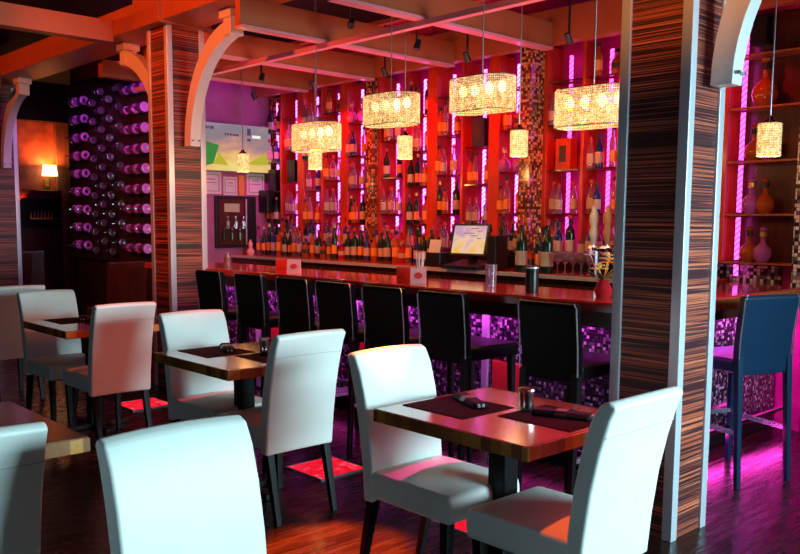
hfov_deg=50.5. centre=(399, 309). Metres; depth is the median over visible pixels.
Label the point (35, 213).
print
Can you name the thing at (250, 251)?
figurine
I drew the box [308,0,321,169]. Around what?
mini pendant
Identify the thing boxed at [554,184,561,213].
liquor bottle
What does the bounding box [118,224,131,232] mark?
wine bottle
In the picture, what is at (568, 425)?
placemat
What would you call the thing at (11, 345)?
dining chair
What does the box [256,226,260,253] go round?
liquor bottle
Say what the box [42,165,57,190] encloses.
wall sconce
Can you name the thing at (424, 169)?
liquor bottle
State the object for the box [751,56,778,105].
liquor bottle
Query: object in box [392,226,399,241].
liquor bottle
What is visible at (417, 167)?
liquor bottle
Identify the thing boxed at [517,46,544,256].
column
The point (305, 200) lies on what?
liquor bottle
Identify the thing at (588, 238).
liquor bottle
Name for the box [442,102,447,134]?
liquor bottle
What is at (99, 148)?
wine bottle
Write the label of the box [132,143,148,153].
wine bottle
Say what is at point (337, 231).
liquor bottle
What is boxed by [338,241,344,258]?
liquor bottle
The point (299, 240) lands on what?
liquor bottle
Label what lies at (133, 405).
light panel
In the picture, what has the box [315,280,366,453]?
bar stool
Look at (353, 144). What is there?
liquor bottle
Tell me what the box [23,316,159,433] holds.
dining table
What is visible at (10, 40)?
ceiling
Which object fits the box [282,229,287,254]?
liquor bottle
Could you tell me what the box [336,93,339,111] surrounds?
liquor bottle
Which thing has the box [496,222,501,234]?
liquor bottle
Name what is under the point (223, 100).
wall
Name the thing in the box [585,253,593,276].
wine glass
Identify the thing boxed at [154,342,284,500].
dining table
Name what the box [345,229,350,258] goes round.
liquor bottle
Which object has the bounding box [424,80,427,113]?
liquor bottle
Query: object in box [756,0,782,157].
mini pendant
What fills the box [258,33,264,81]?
ceiling spotlight
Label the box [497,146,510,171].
liquor bottle
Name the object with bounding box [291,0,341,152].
crystal chandelier
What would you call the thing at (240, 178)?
card
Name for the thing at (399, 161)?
liquor bottle
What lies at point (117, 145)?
wine bottle
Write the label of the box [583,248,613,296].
flower arrangement
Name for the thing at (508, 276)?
countertop
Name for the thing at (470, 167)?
liquor bottle
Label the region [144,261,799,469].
bar counter
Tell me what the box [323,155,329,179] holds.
liquor bottle
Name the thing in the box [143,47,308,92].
ceiling beam
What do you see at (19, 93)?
bracket
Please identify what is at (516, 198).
liquor bottle
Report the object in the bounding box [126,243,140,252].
wine bottle
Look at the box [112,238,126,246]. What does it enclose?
wine bottle
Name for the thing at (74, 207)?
wine bottle
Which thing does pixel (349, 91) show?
shelf unit
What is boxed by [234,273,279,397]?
bar stool
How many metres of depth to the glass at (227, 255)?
7.74 m
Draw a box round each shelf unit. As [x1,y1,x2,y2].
[268,82,365,245]
[377,55,519,253]
[540,9,799,275]
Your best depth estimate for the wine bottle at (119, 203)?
10.67 m
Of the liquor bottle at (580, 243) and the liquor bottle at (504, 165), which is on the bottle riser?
the liquor bottle at (580, 243)
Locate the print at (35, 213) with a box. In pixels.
[30,208,52,218]
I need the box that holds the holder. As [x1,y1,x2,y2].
[415,252,424,267]
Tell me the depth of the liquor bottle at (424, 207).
8.53 m
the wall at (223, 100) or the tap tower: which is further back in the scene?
the wall at (223, 100)
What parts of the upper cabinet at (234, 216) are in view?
glass door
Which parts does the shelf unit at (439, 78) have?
shelf, shelf, shelf, shelf, shelf, shelf, shelf, shelf, shelf, shelf, shelf, shelf, shelf, shelf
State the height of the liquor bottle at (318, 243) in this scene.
0.311 m
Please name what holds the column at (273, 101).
on the countertop at (508, 276)
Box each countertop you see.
[146,261,799,303]
[231,253,727,290]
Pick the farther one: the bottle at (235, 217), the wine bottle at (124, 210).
the wine bottle at (124, 210)
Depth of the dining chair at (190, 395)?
4.93 m
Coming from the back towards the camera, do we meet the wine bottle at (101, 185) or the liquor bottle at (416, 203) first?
the wine bottle at (101, 185)
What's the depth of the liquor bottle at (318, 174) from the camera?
9.78 m
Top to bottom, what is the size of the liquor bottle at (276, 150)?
0.256 m
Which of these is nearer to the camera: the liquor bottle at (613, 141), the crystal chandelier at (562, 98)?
the crystal chandelier at (562, 98)
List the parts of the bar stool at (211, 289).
edge trim, backrest, edge trim, leg, seat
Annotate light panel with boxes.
[113,397,167,410]
[285,456,362,480]
[431,519,467,534]
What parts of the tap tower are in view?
tap handle, tap handle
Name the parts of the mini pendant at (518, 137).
lamp shade, rod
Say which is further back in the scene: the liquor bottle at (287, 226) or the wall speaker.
the wall speaker
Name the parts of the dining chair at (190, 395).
backrest, seat, leg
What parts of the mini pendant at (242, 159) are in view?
rod, lamp shade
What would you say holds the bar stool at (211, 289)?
on the floor
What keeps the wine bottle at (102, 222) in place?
attached to the wine rack
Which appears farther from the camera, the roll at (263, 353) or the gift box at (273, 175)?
the gift box at (273, 175)
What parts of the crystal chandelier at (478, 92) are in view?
rod, bulb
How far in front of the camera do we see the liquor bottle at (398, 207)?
8.81 m
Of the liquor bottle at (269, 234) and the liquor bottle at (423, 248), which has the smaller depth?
the liquor bottle at (423, 248)
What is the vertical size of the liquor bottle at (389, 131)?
0.286 m
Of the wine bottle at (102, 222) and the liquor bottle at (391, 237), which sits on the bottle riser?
the liquor bottle at (391, 237)
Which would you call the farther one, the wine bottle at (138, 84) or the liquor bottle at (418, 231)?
the wine bottle at (138, 84)
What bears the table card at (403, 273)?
on the bar counter at (493, 312)
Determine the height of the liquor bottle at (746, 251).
0.260 m
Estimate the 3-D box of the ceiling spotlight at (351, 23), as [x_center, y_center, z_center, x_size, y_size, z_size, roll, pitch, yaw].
[-0.370,-2.470,6.415,0.059,0.675,0.090,1,6,3]
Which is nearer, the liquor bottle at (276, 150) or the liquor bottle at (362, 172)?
the liquor bottle at (362, 172)
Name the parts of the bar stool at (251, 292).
edge trim, leg, backrest, edge trim, leg, seat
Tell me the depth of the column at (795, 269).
5.82 m
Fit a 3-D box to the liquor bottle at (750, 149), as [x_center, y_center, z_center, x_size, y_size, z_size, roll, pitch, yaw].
[2.551,-1.206,6.113,0.136,0.260,0.136,-5,8,-43]
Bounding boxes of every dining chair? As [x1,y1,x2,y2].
[0,285,44,401]
[0,422,47,553]
[17,289,103,421]
[62,302,155,440]
[95,415,266,553]
[157,309,265,477]
[215,329,345,526]
[347,344,518,553]
[466,386,682,553]
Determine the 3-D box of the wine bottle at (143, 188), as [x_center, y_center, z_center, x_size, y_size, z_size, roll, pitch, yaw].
[-3.081,-1.462,10.233,0.220,0.124,0.236,1,6,1]
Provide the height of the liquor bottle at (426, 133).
0.280 m
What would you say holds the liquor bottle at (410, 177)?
on the shelf unit at (439, 78)
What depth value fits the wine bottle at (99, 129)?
10.94 m
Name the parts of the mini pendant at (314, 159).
lamp shade, rod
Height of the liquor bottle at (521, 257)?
0.434 m
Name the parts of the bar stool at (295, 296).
edge trim, leg, backrest, edge trim, seat, leg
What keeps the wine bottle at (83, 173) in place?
attached to the wine rack
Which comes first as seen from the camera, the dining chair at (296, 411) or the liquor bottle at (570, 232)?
the dining chair at (296, 411)
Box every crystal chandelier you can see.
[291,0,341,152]
[363,16,419,128]
[449,0,516,115]
[554,0,619,130]
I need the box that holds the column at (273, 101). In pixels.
[269,97,280,228]
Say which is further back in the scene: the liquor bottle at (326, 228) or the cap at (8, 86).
the cap at (8, 86)
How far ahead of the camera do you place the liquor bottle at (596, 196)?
7.04 m
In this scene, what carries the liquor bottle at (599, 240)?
on the shelf unit at (741, 113)
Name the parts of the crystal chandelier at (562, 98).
bulb, rod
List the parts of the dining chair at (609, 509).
leg, seat, backrest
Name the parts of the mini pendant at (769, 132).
lamp shade, rod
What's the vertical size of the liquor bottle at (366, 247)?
0.278 m
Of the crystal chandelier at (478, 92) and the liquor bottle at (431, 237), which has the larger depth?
the liquor bottle at (431, 237)
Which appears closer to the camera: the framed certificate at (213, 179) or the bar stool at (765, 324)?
the bar stool at (765, 324)
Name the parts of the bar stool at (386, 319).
edge trim, leg, backrest, edge trim, seat, leg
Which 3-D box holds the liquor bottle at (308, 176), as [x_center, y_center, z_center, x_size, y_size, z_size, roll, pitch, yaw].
[-1.064,-1.538,9.927,0.072,0.268,0.072,-5,8,-43]
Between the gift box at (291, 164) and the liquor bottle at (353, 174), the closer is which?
the liquor bottle at (353, 174)
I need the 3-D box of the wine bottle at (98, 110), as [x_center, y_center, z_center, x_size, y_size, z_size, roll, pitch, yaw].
[-3.884,-2.572,10.982,0.177,0.099,0.189,1,6,1]
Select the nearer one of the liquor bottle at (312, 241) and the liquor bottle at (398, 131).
the liquor bottle at (398, 131)
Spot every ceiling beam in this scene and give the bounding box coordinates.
[0,0,291,85]
[0,1,112,43]
[98,59,141,82]
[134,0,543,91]
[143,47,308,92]
[204,29,374,81]
[235,0,454,67]
[251,0,799,97]
[328,0,552,50]
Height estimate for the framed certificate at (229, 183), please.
0.220 m
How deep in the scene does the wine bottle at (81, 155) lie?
11.35 m
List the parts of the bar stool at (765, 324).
seat, leg, leg, edge trim, backrest, leg, edge trim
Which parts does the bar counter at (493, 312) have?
red panel, red panel, red panel, foot rail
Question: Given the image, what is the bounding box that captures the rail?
[290,0,487,44]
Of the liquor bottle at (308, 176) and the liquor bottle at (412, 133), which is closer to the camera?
the liquor bottle at (412, 133)
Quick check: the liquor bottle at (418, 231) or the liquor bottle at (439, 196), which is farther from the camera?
the liquor bottle at (418, 231)
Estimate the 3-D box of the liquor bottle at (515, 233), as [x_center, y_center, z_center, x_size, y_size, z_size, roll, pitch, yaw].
[1.061,-0.659,7.693,0.075,0.279,0.075,-5,8,-43]
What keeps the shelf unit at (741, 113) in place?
attached to the wall at (612, 42)
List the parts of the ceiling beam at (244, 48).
trim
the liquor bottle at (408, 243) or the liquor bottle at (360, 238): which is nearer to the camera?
the liquor bottle at (408, 243)
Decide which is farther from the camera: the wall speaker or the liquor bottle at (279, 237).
the wall speaker
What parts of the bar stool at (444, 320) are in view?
edge trim, backrest, leg, edge trim, leg, seat, leg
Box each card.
[238,176,243,195]
[275,259,286,271]
[287,259,300,272]
[396,267,410,282]
[410,267,425,283]
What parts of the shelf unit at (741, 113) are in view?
shelf, shelf, shelf, shelf, shelf, shelf, shelf, shelf, shelf, dark panel, shelf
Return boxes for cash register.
[441,224,491,269]
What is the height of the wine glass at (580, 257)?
0.175 m
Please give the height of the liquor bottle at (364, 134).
0.307 m
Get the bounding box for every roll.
[77,314,88,320]
[219,343,235,351]
[260,350,268,355]
[452,392,487,408]
[532,407,594,420]
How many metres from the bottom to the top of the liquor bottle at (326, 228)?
0.284 m
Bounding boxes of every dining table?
[0,401,89,459]
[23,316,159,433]
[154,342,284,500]
[373,387,597,553]
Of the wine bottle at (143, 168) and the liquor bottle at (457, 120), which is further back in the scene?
the wine bottle at (143, 168)
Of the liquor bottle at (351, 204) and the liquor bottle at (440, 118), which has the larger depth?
the liquor bottle at (351, 204)
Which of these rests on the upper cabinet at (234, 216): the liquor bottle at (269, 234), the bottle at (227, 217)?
the bottle at (227, 217)
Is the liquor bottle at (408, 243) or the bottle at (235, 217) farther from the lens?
the bottle at (235, 217)
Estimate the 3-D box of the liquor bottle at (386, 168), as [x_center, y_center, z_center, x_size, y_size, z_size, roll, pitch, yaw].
[-0.139,-1.542,8.910,0.071,0.303,0.071,-5,8,-43]
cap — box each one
[1,85,15,87]
[132,0,210,31]
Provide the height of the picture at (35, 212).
0.440 m
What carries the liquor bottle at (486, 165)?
on the shelf unit at (439, 78)
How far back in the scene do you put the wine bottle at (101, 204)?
11.04 m
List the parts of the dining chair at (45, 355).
leg, backrest, leg, seat, leg, leg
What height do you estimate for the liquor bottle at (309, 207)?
0.334 m
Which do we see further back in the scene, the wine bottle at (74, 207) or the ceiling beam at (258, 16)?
the wine bottle at (74, 207)
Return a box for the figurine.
[247,239,254,253]
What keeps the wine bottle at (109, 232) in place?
attached to the wine rack
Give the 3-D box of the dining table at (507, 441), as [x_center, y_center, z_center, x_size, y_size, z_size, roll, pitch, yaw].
[0.403,0.777,3.340,0.680,0.762,0.770,-5,8,-43]
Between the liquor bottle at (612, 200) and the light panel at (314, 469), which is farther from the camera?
the liquor bottle at (612, 200)
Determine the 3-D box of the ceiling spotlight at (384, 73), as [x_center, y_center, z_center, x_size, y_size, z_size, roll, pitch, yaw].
[-0.145,-2.583,7.981,0.087,0.773,0.060,-5,8,-43]
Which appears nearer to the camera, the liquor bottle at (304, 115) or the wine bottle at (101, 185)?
the liquor bottle at (304, 115)
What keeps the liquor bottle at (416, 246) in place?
on the countertop at (508, 276)
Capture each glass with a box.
[223,252,230,266]
[258,337,270,352]
[485,264,496,287]
[518,386,535,408]
[553,252,561,274]
[561,253,569,274]
[569,253,577,275]
[577,253,585,275]
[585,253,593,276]
[602,256,610,277]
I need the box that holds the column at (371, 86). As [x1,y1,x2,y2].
[365,78,377,259]
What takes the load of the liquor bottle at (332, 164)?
on the shelf unit at (349, 91)
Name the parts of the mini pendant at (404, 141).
rod, lamp shade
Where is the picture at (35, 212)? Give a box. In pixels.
[20,198,60,226]
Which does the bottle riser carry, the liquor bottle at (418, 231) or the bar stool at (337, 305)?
the liquor bottle at (418, 231)
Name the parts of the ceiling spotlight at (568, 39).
stem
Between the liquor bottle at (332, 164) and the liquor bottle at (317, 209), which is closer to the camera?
the liquor bottle at (332, 164)
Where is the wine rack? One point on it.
(105, 84)
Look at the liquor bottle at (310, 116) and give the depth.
9.80 m
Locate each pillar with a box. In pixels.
[0,87,22,285]
[147,24,207,386]
[609,0,726,542]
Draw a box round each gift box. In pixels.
[268,170,279,190]
[287,160,296,181]
[472,117,488,146]
[555,138,577,169]
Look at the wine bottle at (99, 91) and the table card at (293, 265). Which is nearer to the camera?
the table card at (293, 265)
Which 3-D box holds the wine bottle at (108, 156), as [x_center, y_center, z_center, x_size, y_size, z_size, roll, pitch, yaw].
[-3.725,-1.956,10.872,0.183,0.103,0.195,1,6,1]
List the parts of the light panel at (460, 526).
glass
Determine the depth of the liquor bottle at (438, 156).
8.34 m
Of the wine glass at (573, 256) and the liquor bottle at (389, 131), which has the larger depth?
the liquor bottle at (389, 131)
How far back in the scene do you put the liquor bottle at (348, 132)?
9.30 m
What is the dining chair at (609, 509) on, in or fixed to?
on the floor
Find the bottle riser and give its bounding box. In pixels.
[266,244,612,272]
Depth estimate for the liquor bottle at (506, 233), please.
7.78 m
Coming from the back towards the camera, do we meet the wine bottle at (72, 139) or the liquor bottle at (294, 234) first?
the wine bottle at (72, 139)
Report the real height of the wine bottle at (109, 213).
0.103 m
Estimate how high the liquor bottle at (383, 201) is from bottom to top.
0.264 m
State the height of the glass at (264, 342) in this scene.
0.081 m
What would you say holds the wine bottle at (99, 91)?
attached to the wine rack
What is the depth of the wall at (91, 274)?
11.75 m
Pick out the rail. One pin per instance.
(386, 21)
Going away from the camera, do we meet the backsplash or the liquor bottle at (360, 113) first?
the backsplash
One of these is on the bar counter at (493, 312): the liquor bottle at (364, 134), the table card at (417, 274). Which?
the table card at (417, 274)
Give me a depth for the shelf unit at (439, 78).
8.34 m
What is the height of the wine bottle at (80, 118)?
0.122 m
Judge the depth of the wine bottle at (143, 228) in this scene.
10.21 m
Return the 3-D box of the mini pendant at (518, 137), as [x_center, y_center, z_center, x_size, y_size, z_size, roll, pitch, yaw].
[0.886,-1.952,6.211,0.134,1.642,0.134,1,6,2]
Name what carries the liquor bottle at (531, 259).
on the countertop at (508, 276)
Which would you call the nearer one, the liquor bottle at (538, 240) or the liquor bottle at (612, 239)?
the liquor bottle at (612, 239)
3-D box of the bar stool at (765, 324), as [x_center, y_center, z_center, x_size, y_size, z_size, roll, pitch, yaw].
[2.001,0.436,5.064,0.430,1.105,0.499,-2,7,-24]
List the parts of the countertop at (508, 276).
cupboard door, cupboard door, cupboard door, cupboard door, cupboard door, cupboard door, cupboard door, cupboard door, cupboard door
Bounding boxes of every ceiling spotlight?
[251,32,257,99]
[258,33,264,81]
[310,43,315,89]
[347,7,354,28]
[381,15,388,76]
[413,29,420,50]
[463,34,470,62]
[564,0,572,44]
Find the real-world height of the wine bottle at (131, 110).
0.124 m
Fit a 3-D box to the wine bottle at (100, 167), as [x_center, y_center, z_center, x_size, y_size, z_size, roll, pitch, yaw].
[-3.889,-1.856,11.057,0.177,0.099,0.189,1,6,1]
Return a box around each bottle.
[63,97,79,107]
[65,115,79,125]
[66,133,79,143]
[66,169,80,178]
[66,187,81,196]
[67,151,79,160]
[67,205,81,213]
[68,240,81,248]
[72,114,88,123]
[72,222,81,231]
[73,95,87,105]
[73,132,88,141]
[74,169,90,177]
[75,150,89,159]
[75,187,90,195]
[75,205,91,213]
[76,223,91,231]
[81,240,92,249]
[82,99,96,107]
[83,118,96,125]
[84,136,96,144]
[84,155,97,162]
[85,192,98,198]
[86,173,98,180]
[86,210,98,217]
[90,87,104,95]
[90,228,99,235]
[90,246,100,253]
[91,107,104,114]
[91,126,105,133]
[92,145,105,152]
[93,182,106,189]
[94,163,106,170]
[94,201,107,207]
[95,238,108,244]
[98,219,107,226]
[99,114,113,122]
[99,134,113,141]
[100,95,112,103]
[100,153,114,160]
[100,172,114,179]
[101,191,115,198]
[101,210,115,217]
[102,229,116,236]
[103,247,116,254]
[108,103,121,111]
[109,122,122,130]
[110,83,121,91]
[110,161,123,169]
[110,181,124,188]
[111,219,125,226]
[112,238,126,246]
[113,142,123,150]
[113,200,125,207]
[116,145,130,154]
[117,86,129,95]
[117,106,129,114]
[117,165,130,173]
[117,185,130,193]
[118,126,129,134]
[118,204,130,212]
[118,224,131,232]
[119,243,131,251]
[122,83,138,93]
[123,103,138,113]
[123,123,138,134]
[123,144,138,154]
[124,164,139,173]
[125,184,139,193]
[125,204,139,213]
[126,223,139,233]
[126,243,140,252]
[130,82,144,91]
[131,101,147,112]
[131,122,148,132]
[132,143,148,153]
[132,163,149,173]
[133,183,149,193]
[133,204,150,213]
[134,224,150,233]
[134,243,151,253]
[223,228,225,239]
[226,216,229,228]
[231,228,233,239]
[234,216,237,228]
[238,228,241,239]
[242,216,244,228]
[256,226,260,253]
[261,227,266,253]
[267,139,272,162]
[267,215,273,235]
[267,224,271,253]
[268,107,273,132]
[271,229,275,253]
[274,141,279,161]
[274,197,279,221]
[276,105,279,131]
[276,227,282,254]
[280,218,283,236]
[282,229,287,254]
[284,127,287,149]
[285,190,289,213]
[285,216,290,237]
[286,121,291,149]
[288,229,291,254]
[289,193,293,213]
[290,217,292,234]
[291,223,296,255]
[294,191,297,213]
[297,230,302,255]
[302,105,306,124]
[302,141,307,159]
[302,239,309,255]
[303,199,307,222]
[303,223,308,244]
[306,167,311,189]
[307,103,313,127]
[307,194,312,222]
[309,219,315,245]
[310,231,315,256]
[315,169,320,189]
[315,201,320,222]
[315,229,321,256]
[317,105,320,126]
[320,241,326,256]
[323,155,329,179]
[324,189,329,213]
[324,220,329,244]
[326,90,331,112]
[327,230,331,257]
[330,155,335,179]
[330,188,336,213]
[330,218,337,246]
[331,225,336,257]
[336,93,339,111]
[336,157,339,179]
[336,222,339,244]
[338,217,340,246]
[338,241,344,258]
[343,218,349,246]
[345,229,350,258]
[346,101,356,122]
[346,131,350,155]
[348,163,351,187]
[349,196,352,222]
[350,130,356,155]
[350,162,356,187]
[350,226,357,238]
[351,199,357,222]
[351,228,357,258]
[357,98,362,121]
[358,226,363,259]
[359,163,364,187]
[360,194,365,222]
[362,127,365,154]
[363,234,369,259]
[371,233,377,259]
[378,230,383,260]
[380,189,386,213]
[383,148,389,177]
[383,228,390,260]
[386,118,392,140]
[388,187,394,213]
[389,230,393,249]
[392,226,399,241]
[392,231,399,261]
[395,112,401,139]
[395,189,401,213]
[396,159,401,176]
[398,230,402,247]
[398,241,404,261]
[405,225,411,262]
[406,194,412,223]
[407,157,413,185]
[407,224,412,249]
[409,81,412,114]
[410,126,414,150]
[413,236,419,262]
[414,124,420,150]
[414,193,418,223]
[415,154,420,185]
[416,217,421,244]
[420,225,427,245]
[420,233,426,262]
[421,160,426,185]
[422,196,426,223]
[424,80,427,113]
[424,122,427,149]
[427,226,434,251]
[435,145,441,174]
[437,107,442,135]
[437,181,442,213]
[438,224,441,239]
[440,149,446,174]
[441,188,447,213]
[441,222,447,251]
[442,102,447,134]
[450,145,457,174]
[452,179,459,213]
[454,109,460,133]
[466,197,472,223]
[467,158,472,183]
[472,152,477,183]
[472,197,479,223]
[483,194,487,223]
[484,156,487,183]
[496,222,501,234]
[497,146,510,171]
[497,185,502,213]
[500,212,505,234]
[502,221,508,251]
[503,176,509,213]
[504,99,511,129]
[509,220,515,254]
[512,157,517,170]
[513,222,516,252]
[514,104,518,128]
[515,192,517,213]
[515,219,527,271]
[528,245,534,264]
[535,228,540,265]
[538,226,544,271]
[540,220,552,273]
[548,95,554,125]
[549,182,555,213]
[550,222,553,237]
[553,219,557,253]
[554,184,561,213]
[555,222,562,251]
[565,215,574,251]
[569,182,577,213]
[577,228,584,252]
[585,224,590,252]
[586,137,594,167]
[586,179,594,213]
[587,227,596,253]
[592,183,600,213]
[594,134,603,167]
[595,42,602,75]
[597,225,601,253]
[609,125,616,166]
[609,223,613,253]
[610,177,615,213]
[611,48,619,72]
[739,226,755,261]
[741,178,757,213]
[744,124,759,160]
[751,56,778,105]
[753,226,772,262]
[755,177,774,213]
[759,155,774,159]
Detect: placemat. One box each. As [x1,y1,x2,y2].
[44,317,90,323]
[177,346,253,357]
[236,353,266,362]
[403,395,513,418]
[498,404,594,431]
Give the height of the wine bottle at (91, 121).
0.099 m
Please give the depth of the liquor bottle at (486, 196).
7.96 m
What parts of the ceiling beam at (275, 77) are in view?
trim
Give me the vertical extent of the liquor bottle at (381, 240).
0.322 m
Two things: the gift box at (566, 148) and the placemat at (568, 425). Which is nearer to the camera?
the placemat at (568, 425)
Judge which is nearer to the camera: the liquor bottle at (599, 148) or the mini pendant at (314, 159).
the liquor bottle at (599, 148)
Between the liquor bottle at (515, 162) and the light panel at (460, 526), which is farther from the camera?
the liquor bottle at (515, 162)
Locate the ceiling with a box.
[0,0,392,84]
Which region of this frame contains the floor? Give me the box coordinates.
[0,338,799,553]
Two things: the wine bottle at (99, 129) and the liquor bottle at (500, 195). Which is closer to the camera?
the liquor bottle at (500, 195)
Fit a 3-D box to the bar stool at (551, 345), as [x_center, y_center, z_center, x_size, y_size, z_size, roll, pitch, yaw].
[0.906,0.490,4.471,0.499,1.105,0.376,-5,8,-43]
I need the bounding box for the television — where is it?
[206,121,270,173]
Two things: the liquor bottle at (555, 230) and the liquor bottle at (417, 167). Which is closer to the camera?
the liquor bottle at (555, 230)
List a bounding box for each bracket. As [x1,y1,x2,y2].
[1,77,31,167]
[116,42,147,94]
[185,6,243,146]
[710,0,761,87]
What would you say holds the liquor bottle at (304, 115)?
on the shelf unit at (349, 91)
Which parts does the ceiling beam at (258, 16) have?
trim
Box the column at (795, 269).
[790,124,799,286]
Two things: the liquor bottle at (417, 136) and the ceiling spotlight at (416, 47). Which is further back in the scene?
the liquor bottle at (417, 136)
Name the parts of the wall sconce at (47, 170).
lamp shade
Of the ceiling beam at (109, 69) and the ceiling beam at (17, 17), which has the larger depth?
the ceiling beam at (109, 69)
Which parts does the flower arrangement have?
flower, flower, flower, flower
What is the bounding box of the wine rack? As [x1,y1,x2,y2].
[67,78,151,261]
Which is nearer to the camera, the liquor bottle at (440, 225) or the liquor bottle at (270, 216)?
the liquor bottle at (440, 225)
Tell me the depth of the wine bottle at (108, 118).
10.76 m
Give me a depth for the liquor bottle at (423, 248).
8.34 m
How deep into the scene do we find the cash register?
7.48 m
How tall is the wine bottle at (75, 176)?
0.129 m
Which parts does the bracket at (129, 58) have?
arm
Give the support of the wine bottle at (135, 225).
attached to the wine rack
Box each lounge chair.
[22,251,45,289]
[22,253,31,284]
[87,261,146,315]
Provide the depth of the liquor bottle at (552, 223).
7.44 m
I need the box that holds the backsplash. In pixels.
[717,264,782,282]
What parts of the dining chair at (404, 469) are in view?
leg, backrest, leg, seat, leg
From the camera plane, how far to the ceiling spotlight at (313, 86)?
8.80 m
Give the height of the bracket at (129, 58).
1.030 m
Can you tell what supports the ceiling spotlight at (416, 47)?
hanging from the ceiling
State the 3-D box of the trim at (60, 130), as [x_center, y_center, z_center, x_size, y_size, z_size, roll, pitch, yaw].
[-5.479,-1.810,13.850,0.240,3.620,0.120,-5,8,-43]
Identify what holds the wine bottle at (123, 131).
attached to the wine rack
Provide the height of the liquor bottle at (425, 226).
0.261 m
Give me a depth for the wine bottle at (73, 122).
11.49 m
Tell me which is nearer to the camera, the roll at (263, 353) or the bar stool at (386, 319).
the roll at (263, 353)
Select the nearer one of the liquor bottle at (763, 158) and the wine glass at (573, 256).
the liquor bottle at (763, 158)
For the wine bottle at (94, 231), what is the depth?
11.27 m
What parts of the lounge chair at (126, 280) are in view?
seat, backrest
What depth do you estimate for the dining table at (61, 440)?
2.94 m
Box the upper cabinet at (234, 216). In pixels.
[214,196,255,247]
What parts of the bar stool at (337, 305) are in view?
edge trim, backrest, edge trim, leg, seat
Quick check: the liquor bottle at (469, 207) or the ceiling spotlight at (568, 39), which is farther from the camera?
the liquor bottle at (469, 207)
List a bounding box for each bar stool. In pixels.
[195,269,272,343]
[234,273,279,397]
[275,277,360,429]
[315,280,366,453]
[360,285,454,457]
[417,290,517,461]
[517,299,609,494]
[710,293,799,488]
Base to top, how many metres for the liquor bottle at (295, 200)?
0.276 m
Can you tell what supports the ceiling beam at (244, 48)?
attached to the ceiling beam at (609, 12)
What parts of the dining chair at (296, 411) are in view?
seat, leg, leg, backrest, leg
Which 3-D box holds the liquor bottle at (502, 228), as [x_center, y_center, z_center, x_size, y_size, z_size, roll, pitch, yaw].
[0.955,-0.710,7.827,0.071,0.390,0.071,-5,8,-43]
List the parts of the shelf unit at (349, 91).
shelf, shelf, shelf, shelf, shelf, shelf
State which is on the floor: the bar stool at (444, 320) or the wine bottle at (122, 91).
the bar stool at (444, 320)
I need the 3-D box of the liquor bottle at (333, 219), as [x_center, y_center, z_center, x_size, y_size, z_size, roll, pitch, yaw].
[-0.746,-0.881,9.634,0.088,0.326,0.088,-5,8,-43]
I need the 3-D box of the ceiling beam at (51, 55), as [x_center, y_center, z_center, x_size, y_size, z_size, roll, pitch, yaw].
[-1.674,-2.522,7.029,0.410,0.220,14.900,-5,8,-43]
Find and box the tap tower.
[588,205,613,277]
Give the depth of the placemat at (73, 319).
6.12 m
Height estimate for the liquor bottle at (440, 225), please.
0.255 m
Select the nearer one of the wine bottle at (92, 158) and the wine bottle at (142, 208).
the wine bottle at (142, 208)
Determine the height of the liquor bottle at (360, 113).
0.256 m
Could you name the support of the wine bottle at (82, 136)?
attached to the wine rack
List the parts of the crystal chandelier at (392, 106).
rod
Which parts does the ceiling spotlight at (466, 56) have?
stem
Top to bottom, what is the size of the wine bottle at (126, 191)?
0.109 m
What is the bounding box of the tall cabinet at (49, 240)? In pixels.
[19,190,64,289]
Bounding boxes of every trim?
[16,81,69,123]
[53,123,75,296]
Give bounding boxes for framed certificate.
[206,171,220,193]
[223,176,236,194]
[246,173,263,194]
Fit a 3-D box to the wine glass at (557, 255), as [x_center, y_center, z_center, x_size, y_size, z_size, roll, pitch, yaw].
[1.254,-0.372,6.763,0.072,0.175,0.072,-5,8,-43]
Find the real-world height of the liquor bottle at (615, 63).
0.199 m
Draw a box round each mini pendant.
[236,80,249,171]
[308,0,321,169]
[397,19,412,159]
[510,5,527,156]
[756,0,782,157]
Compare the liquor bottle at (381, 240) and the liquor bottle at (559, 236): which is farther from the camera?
the liquor bottle at (381, 240)
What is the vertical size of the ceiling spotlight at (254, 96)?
0.773 m
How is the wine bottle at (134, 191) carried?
attached to the wine rack
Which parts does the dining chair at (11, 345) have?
leg, backrest, leg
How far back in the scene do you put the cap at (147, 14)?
7.20 m
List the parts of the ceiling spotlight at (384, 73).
stem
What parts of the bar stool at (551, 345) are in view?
edge trim, leg, backrest, leg, leg, edge trim, seat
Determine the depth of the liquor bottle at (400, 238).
8.81 m
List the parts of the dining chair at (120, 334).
leg, seat, leg, leg, backrest, leg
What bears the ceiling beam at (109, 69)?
attached to the ceiling beam at (51, 55)
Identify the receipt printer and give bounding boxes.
[426,240,452,266]
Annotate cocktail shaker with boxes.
[525,265,538,292]
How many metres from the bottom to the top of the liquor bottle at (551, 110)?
0.260 m
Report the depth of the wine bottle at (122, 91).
10.36 m
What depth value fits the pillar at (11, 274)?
10.83 m
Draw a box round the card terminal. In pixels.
[486,235,507,269]
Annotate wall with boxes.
[17,120,77,307]
[70,46,153,338]
[205,80,275,262]
[276,0,799,431]
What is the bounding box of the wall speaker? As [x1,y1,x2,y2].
[259,190,279,211]

